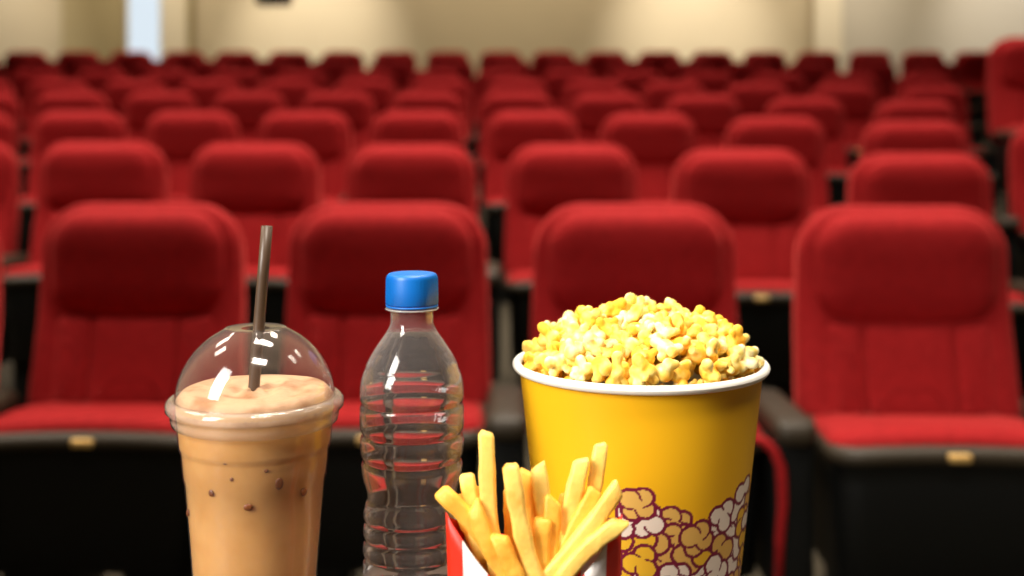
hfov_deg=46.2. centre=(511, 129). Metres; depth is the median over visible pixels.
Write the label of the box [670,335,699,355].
corn kernel
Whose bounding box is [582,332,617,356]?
corn kernel
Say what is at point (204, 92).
chair
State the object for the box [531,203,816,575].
chair
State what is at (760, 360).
corn kernel
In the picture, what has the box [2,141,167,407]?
chair
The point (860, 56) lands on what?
chair
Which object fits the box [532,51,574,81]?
chair
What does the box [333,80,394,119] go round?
chair
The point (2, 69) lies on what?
chair
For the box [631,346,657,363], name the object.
corn kernel
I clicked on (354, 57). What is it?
chair
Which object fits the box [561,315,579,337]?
corn kernel
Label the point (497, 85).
chair
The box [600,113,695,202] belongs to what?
chair
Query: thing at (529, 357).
corn kernel
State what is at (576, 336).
corn kernel
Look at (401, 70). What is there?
chair
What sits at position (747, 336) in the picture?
corn kernel
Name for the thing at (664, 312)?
corn kernel
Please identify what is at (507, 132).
chair
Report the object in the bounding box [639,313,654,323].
corn kernel
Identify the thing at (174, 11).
trim
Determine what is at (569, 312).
corn kernel
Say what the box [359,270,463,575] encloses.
water bottle
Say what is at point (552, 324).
corn kernel
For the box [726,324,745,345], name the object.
corn kernel
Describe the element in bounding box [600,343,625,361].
corn kernel
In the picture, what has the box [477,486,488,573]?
fry
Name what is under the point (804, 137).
chair
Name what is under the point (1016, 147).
chair
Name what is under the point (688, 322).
corn kernel
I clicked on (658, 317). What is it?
corn kernel
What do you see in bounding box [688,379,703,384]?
corn kernel
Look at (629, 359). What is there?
corn kernel
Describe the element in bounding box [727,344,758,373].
corn kernel
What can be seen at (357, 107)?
chair
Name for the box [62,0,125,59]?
trim
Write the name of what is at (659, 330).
corn kernel
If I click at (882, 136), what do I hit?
chair
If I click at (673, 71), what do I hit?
chair
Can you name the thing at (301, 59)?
chair
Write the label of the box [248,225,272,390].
straw
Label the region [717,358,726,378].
corn kernel
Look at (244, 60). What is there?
chair
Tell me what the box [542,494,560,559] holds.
fry
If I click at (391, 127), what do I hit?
chair
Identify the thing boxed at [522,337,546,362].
corn kernel
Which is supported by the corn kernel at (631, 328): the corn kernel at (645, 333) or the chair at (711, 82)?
the corn kernel at (645, 333)
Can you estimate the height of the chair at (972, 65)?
0.922 m
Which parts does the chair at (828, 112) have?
backrest, lumbar panel, seat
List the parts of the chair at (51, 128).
seat, backrest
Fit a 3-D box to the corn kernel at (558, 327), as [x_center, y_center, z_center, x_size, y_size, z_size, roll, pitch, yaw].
[0.033,0.139,0.816,0.016,0.016,0.015,0,0,-32]
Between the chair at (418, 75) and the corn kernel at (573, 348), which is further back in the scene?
the chair at (418, 75)
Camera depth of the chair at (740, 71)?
11.22 m
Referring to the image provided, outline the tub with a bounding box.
[513,352,769,575]
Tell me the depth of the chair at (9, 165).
4.35 m
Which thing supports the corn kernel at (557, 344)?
on the corn kernel
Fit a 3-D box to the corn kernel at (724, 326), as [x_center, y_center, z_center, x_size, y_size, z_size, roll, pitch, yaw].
[0.137,0.132,0.786,0.016,0.017,0.015,0,0,-20]
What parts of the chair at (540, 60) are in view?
lumbar panel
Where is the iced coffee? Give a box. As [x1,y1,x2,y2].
[164,323,343,575]
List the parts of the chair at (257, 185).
lumbar panel, backrest, seat, leg, lumbar panel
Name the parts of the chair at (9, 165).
backrest, armrest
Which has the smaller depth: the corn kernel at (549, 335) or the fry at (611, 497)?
the fry at (611, 497)
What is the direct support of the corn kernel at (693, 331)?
on the corn kernel at (696, 370)
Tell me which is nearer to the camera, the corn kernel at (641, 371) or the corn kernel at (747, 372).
the corn kernel at (641, 371)
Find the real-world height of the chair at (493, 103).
0.922 m
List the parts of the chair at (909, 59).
backrest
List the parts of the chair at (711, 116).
lumbar panel, lumbar panel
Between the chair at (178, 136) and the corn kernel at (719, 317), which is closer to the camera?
the corn kernel at (719, 317)
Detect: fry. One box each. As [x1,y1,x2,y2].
[435,485,480,548]
[458,494,486,565]
[459,472,486,563]
[468,497,504,575]
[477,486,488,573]
[478,430,499,575]
[490,533,524,575]
[502,462,542,575]
[503,489,520,561]
[520,467,536,533]
[531,460,563,545]
[533,516,551,570]
[542,479,622,575]
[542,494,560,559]
[555,517,628,575]
[558,493,563,506]
[559,486,601,549]
[561,457,589,534]
[587,442,607,492]
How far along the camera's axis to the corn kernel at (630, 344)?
0.75 m
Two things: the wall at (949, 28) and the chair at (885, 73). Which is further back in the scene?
the wall at (949, 28)
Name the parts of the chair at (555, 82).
lumbar panel, lumbar panel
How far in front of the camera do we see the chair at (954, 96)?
8.05 m
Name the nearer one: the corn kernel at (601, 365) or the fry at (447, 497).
the fry at (447, 497)
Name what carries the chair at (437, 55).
on the floor
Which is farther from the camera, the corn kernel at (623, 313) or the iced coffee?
the corn kernel at (623, 313)
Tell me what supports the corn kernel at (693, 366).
in the tub
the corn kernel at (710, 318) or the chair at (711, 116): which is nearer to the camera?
the corn kernel at (710, 318)
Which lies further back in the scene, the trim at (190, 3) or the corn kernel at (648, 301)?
the trim at (190, 3)
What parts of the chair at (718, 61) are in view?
backrest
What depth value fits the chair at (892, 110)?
6.71 m
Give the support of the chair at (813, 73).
on the floor
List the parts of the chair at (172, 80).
backrest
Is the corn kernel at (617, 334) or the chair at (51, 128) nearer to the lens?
the corn kernel at (617, 334)
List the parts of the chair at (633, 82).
backrest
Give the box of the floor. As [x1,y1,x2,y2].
[0,127,1023,575]
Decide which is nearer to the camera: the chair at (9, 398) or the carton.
the carton
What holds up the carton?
on the table
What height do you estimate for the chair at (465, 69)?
0.922 m
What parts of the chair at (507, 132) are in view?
seat, lumbar panel, leg, backrest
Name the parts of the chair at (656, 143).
lumbar panel, seat, lumbar panel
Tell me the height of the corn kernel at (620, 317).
0.020 m
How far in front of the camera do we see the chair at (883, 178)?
3.86 m
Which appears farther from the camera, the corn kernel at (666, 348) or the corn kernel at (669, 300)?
the corn kernel at (669, 300)
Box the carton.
[446,512,621,575]
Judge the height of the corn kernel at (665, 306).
0.020 m
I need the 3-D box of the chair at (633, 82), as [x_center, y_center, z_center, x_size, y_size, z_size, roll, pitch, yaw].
[1.077,-0.030,9.835,0.561,0.922,0.511,0,0,1]
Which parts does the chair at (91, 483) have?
leg, lumbar panel, number plate, seat, lumbar panel, backrest, leg, lumbar panel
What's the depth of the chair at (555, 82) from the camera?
10.00 m
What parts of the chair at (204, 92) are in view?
backrest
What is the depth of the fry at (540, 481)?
0.64 m
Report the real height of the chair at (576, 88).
0.922 m
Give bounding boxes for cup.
[175,405,333,571]
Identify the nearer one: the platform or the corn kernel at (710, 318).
the corn kernel at (710, 318)
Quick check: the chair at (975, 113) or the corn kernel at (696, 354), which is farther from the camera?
the chair at (975, 113)
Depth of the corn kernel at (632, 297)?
0.82 m
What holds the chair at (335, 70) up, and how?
on the floor
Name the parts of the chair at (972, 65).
lumbar panel, backrest, seat, lumbar panel, leg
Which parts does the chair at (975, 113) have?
backrest, armrest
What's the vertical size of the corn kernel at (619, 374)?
0.024 m
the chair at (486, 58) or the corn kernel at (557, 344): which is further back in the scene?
the chair at (486, 58)
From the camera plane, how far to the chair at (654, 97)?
8.54 m
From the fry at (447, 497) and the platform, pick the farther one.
the platform
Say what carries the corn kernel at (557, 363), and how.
on the corn kernel at (551, 350)
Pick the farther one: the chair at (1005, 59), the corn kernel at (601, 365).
the chair at (1005, 59)
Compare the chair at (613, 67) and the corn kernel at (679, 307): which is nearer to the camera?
the corn kernel at (679, 307)
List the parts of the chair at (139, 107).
lumbar panel, lumbar panel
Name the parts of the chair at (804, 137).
lumbar panel, seat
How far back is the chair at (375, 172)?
4.16 m
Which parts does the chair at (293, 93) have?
backrest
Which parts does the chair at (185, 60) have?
backrest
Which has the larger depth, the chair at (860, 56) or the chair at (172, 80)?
the chair at (860, 56)
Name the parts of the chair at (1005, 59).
backrest, leg, seat, lumbar panel, lumbar panel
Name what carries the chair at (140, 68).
on the floor
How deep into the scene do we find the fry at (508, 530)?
0.65 m
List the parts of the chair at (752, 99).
backrest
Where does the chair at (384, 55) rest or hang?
on the floor
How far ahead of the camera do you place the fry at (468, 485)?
0.65 m
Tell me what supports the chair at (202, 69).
on the floor
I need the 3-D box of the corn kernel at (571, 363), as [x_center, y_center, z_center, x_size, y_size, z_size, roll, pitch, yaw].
[0.038,0.153,0.763,0.013,0.023,0.026,0,0,0]
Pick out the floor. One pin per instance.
(508, 375)
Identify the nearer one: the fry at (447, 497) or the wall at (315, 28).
the fry at (447, 497)
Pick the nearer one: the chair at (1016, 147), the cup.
the cup
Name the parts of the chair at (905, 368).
lumbar panel, backrest, lumbar panel, seat, number plate, lumbar panel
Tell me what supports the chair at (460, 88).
on the floor
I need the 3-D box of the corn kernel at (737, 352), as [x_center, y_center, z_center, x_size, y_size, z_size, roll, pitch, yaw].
[0.138,0.146,0.760,0.024,0.019,0.015,0,0,-24]
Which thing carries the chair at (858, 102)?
on the floor
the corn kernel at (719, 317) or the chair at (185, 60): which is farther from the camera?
the chair at (185, 60)
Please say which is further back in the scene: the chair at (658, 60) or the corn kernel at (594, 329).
the chair at (658, 60)
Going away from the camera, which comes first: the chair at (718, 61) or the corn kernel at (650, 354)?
the corn kernel at (650, 354)
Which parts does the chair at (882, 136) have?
backrest, armrest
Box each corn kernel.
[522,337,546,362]
[523,352,542,372]
[534,343,558,372]
[537,322,561,346]
[539,320,555,335]
[544,343,571,376]
[551,322,562,332]
[551,337,565,350]
[558,310,574,320]
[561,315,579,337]
[563,359,576,377]
[564,331,584,340]
[564,338,585,362]
[570,355,592,381]
[576,305,593,325]
[579,308,601,332]
[579,325,605,341]
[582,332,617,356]
[585,354,611,382]
[595,317,619,339]
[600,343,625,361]
[602,298,626,317]
[605,351,629,384]
[610,324,630,342]
[617,315,623,329]
[619,310,627,327]
[621,336,650,358]
[624,293,637,303]
[624,295,644,311]
[625,304,648,323]
[625,356,631,366]
[626,322,645,336]
[627,353,658,385]
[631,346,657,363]
[636,320,655,344]
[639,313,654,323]
[644,296,655,305]
[644,303,671,313]
[644,337,653,348]
[648,322,676,339]
[649,310,671,323]
[650,337,683,361]
[653,312,673,333]
[655,358,679,381]
[664,297,676,304]
[668,310,684,314]
[669,313,687,339]
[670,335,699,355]
[672,359,691,384]
[673,303,690,312]
[680,356,698,376]
[681,342,706,362]
[683,313,692,328]
[686,324,702,339]
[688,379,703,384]
[689,305,705,314]
[691,311,717,323]
[693,317,718,338]
[694,357,706,374]
[697,332,720,362]
[699,358,720,382]
[702,310,717,320]
[714,358,734,373]
[715,315,723,319]
[717,318,733,336]
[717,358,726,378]
[718,336,732,355]
[720,345,744,375]
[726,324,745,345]
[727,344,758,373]
[733,369,753,377]
[743,334,749,345]
[752,346,764,368]
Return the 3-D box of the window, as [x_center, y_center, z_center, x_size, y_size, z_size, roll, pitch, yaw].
[-4.343,-1.540,14.175,0.459,1.680,0.049,0,0,0]
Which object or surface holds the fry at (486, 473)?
in the carton
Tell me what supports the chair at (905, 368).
on the floor
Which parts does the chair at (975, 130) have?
backrest, armrest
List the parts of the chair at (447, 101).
backrest, armrest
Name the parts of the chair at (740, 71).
backrest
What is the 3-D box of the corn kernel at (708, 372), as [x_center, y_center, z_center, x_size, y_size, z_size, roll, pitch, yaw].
[0.122,0.150,0.741,0.013,0.021,0.024,0,0,-1]
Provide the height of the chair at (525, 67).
0.922 m
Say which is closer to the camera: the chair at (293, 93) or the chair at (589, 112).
the chair at (589, 112)
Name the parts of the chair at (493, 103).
leg, backrest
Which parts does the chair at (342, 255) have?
lumbar panel, leg, lumbar panel, backrest, seat, lumbar panel, armrest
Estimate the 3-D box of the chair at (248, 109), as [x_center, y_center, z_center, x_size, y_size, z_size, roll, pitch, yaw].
[-1.624,0.217,7.426,0.561,0.922,0.511,0,0,0]
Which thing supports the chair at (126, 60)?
on the floor
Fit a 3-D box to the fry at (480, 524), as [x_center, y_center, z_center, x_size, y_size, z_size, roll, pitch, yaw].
[-0.010,0.219,0.637,0.028,0.047,0.010,0,0,8]
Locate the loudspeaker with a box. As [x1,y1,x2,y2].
[255,0,291,5]
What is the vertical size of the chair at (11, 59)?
0.922 m
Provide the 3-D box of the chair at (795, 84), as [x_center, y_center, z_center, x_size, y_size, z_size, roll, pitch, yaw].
[2.203,-0.008,9.625,0.561,0.922,0.511,0,0,1]
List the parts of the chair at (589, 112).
lumbar panel, lumbar panel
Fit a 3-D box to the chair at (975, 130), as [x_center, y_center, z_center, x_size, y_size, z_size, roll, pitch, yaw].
[3.329,0.014,9.415,0.561,0.922,0.511,0,0,1]
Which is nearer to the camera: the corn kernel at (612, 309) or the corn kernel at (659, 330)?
the corn kernel at (659, 330)
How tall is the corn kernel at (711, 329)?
0.021 m
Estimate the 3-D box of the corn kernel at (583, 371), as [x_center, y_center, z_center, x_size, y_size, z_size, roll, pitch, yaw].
[0.043,0.148,0.745,0.015,0.018,0.020,0,0,5]
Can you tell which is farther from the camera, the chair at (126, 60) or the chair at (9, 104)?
the chair at (126, 60)
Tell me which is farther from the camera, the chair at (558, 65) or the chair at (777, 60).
the chair at (777, 60)
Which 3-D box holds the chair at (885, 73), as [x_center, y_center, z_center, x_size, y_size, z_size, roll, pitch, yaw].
[3.394,-0.171,11.025,0.561,0.922,0.511,0,0,1]
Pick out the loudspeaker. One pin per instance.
(259, 2)
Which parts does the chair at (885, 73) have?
lumbar panel, lumbar panel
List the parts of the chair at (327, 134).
lumbar panel, lumbar panel, seat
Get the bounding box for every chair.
[0,63,4,80]
[0,80,14,95]
[0,91,26,159]
[0,113,23,197]
[0,143,29,364]
[0,202,245,575]
[0,241,18,415]
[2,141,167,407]
[3,51,47,81]
[8,70,62,135]
[14,60,63,79]
[17,111,127,255]
[18,91,108,196]
[19,80,89,157]
[56,51,99,79]
[73,60,122,79]
[75,70,129,95]
[103,80,165,119]
[109,51,152,79]
[123,91,197,141]
[132,60,180,79]
[142,70,195,90]
[145,111,239,201]
[162,51,205,71]
[180,80,241,110]
[189,143,320,374]
[191,60,239,79]
[208,70,262,90]
[212,91,285,142]
[215,51,258,69]
[250,60,297,81]
[257,80,317,110]
[258,111,351,204]
[268,51,310,69]
[275,70,329,90]
[281,202,526,575]
[302,91,374,155]
[309,60,356,90]
[321,51,363,69]
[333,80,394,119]
[342,70,395,96]
[345,144,500,381]
[368,60,415,95]
[371,111,480,224]
[374,51,416,70]
[391,91,476,181]
[408,70,472,155]
[410,80,479,184]
[426,51,469,69]
[427,60,474,130]
[472,70,527,133]
[476,91,551,240]
[479,51,521,72]
[482,111,577,302]
[485,80,547,96]
[486,60,533,79]
[503,144,637,386]
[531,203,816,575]
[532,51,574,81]
[542,71,594,111]
[545,60,592,74]
[562,80,624,115]
[570,93,643,143]
[585,51,627,79]
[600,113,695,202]
[604,61,651,79]
[610,71,663,99]
[637,51,680,77]
[641,81,704,112]
[663,61,712,80]
[663,94,739,149]
[672,149,810,403]
[679,72,733,94]
[690,51,733,71]
[724,61,772,83]
[725,83,789,117]
[725,117,840,217]
[743,51,786,71]
[749,72,805,96]
[765,97,852,206]
[785,62,834,96]
[793,205,1023,575]
[795,51,839,72]
[809,84,876,169]
[821,73,879,106]
[847,62,896,104]
[847,152,1023,400]
[848,51,891,67]
[860,121,1020,279]
[873,100,997,213]
[894,74,982,147]
[897,86,1000,200]
[901,51,966,94]
[909,63,985,144]
[953,51,988,136]
[987,37,1023,215]
[1008,128,1023,278]
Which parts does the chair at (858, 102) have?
backrest, lumbar panel, seat, lumbar panel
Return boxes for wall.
[0,0,810,77]
[842,0,1023,78]
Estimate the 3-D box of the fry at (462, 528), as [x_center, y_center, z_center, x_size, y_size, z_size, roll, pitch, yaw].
[-0.023,0.216,0.650,0.023,0.037,0.011,0,0,0]
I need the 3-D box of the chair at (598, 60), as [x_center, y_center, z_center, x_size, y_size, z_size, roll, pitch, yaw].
[1.044,-0.376,12.626,0.561,0.922,0.511,0,0,0]
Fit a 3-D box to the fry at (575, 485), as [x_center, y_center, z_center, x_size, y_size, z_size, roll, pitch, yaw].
[0.032,0.209,0.648,0.020,0.062,0.014,0,0,0]
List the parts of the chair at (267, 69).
backrest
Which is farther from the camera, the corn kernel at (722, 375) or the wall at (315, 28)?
the wall at (315, 28)
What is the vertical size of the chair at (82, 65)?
0.922 m
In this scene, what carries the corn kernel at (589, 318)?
on the corn kernel at (576, 336)
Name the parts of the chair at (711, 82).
backrest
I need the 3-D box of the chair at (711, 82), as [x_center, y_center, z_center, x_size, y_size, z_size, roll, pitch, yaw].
[1.640,-0.019,9.735,0.561,0.922,0.511,0,0,1]
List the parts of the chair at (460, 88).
backrest, armrest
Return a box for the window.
[125,0,162,59]
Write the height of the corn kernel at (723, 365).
0.012 m
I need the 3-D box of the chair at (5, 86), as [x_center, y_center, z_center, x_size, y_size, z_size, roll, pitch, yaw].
[-3.867,0.090,8.676,0.561,0.922,0.511,0,0,0]
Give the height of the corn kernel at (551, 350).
0.018 m
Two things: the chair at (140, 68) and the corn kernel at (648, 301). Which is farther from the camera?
the chair at (140, 68)
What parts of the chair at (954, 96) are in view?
backrest, seat, armrest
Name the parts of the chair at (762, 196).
backrest, lumbar panel, number plate, seat, leg, lumbar panel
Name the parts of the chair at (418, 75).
backrest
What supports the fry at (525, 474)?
in the carton
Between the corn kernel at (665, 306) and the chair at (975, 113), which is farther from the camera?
the chair at (975, 113)
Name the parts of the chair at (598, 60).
lumbar panel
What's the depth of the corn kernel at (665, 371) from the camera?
0.73 m
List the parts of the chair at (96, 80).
backrest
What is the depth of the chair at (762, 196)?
3.98 m
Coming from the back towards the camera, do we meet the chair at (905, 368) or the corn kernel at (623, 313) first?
the chair at (905, 368)
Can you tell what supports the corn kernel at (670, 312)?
on the corn kernel
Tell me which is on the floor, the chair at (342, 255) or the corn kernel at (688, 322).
the chair at (342, 255)
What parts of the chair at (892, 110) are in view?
backrest, armrest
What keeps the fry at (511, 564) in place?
in the carton
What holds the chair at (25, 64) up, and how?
on the floor
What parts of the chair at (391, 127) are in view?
backrest, armrest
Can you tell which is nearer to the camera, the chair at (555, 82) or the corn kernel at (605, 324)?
the corn kernel at (605, 324)
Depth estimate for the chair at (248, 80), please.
10.06 m
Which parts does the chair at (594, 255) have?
backrest, seat, armrest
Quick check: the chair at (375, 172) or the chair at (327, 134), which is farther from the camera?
the chair at (327, 134)
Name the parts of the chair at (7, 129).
backrest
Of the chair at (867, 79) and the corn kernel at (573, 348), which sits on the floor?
the chair at (867, 79)
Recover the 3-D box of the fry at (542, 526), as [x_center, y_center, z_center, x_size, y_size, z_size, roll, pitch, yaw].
[0.015,0.229,0.640,0.013,0.044,0.012,0,0,0]
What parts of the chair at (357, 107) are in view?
lumbar panel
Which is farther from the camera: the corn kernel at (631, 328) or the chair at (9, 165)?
the chair at (9, 165)
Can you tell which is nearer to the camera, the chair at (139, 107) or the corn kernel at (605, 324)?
the corn kernel at (605, 324)
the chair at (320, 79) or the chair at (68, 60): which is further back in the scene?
the chair at (68, 60)
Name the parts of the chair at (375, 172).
backrest, armrest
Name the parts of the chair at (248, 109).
lumbar panel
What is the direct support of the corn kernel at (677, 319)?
on the corn kernel
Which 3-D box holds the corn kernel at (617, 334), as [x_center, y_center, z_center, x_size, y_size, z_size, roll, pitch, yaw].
[0.068,0.132,0.763,0.013,0.017,0.018,0,0,-15]
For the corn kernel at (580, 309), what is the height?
0.018 m
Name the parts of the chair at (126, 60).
backrest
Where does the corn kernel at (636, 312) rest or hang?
on the corn kernel
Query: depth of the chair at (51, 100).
7.50 m
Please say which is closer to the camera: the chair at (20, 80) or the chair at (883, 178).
the chair at (883, 178)
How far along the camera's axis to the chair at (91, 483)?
2.68 m
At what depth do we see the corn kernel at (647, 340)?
0.75 m
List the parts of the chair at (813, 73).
lumbar panel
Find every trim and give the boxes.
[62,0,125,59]
[163,0,186,55]
[187,0,193,50]
[811,0,841,72]
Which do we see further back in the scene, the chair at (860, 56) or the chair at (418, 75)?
the chair at (860, 56)
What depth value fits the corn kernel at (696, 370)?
0.76 m
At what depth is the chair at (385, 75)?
10.06 m
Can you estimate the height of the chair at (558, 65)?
0.922 m
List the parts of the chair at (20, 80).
lumbar panel, backrest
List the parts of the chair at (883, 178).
backrest, seat, armrest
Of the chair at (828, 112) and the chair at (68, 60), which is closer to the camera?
the chair at (828, 112)
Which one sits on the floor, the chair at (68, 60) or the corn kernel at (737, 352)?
the chair at (68, 60)
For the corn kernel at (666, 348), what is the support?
on the corn kernel
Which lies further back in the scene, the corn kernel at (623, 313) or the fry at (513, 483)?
the corn kernel at (623, 313)
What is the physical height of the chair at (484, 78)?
0.922 m
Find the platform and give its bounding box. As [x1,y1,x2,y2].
[1019,250,1023,279]
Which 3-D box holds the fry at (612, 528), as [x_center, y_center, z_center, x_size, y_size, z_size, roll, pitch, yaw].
[0.042,0.223,0.634,0.040,0.035,0.010,0,0,-4]
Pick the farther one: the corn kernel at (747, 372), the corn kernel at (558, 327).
the corn kernel at (558, 327)
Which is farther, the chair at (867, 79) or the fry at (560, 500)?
the chair at (867, 79)
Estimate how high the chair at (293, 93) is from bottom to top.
0.922 m
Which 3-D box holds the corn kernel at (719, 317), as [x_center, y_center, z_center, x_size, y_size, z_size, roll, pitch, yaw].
[0.137,0.137,0.819,0.022,0.019,0.016,0,0,-19]
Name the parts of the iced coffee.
lid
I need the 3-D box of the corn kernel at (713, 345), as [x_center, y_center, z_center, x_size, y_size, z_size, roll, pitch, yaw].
[0.124,0.138,0.755,0.019,0.021,0.016,0,0,43]
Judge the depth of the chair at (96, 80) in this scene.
10.06 m
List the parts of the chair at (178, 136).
seat, lumbar panel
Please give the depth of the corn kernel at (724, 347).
0.77 m
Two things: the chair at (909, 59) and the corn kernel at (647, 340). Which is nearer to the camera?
the corn kernel at (647, 340)
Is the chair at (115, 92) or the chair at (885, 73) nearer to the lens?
the chair at (115, 92)
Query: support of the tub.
on the table
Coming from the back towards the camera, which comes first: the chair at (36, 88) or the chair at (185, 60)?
the chair at (185, 60)
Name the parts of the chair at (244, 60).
backrest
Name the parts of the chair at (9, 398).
backrest, armrest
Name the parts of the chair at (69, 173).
seat, leg, lumbar panel, backrest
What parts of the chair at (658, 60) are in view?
backrest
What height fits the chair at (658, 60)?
0.922 m
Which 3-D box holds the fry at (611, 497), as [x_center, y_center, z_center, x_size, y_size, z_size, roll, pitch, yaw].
[0.034,0.216,0.638,0.049,0.059,0.010,0,0,-2]
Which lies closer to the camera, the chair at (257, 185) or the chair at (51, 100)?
the chair at (257, 185)
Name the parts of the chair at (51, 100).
seat, backrest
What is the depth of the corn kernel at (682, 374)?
0.73 m
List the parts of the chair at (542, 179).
seat, leg, lumbar panel, backrest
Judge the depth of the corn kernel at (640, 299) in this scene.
0.82 m
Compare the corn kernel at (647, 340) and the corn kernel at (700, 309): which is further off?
the corn kernel at (700, 309)
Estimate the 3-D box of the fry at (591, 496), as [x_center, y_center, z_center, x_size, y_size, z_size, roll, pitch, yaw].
[0.034,0.213,0.645,0.028,0.043,0.010,0,0,-10]
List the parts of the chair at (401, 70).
lumbar panel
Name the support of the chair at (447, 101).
on the floor
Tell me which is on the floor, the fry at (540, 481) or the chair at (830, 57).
the chair at (830, 57)
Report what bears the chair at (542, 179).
on the floor
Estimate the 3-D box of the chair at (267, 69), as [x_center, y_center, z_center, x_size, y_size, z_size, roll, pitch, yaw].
[-2.234,-0.205,11.306,0.561,0.922,0.511,0,0,0]
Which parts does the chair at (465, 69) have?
backrest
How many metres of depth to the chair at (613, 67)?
11.32 m
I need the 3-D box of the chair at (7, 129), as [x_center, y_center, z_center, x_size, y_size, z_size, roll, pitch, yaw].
[-2.683,0.365,5.826,0.561,0.922,0.511,0,0,0]
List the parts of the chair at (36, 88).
seat, lumbar panel, backrest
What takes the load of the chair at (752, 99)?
on the floor
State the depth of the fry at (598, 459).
0.65 m
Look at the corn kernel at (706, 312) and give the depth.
0.80 m
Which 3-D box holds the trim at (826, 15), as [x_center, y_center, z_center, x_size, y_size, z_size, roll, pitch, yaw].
[3.698,-1.790,14.110,0.316,3.700,0.179,0,0,0]

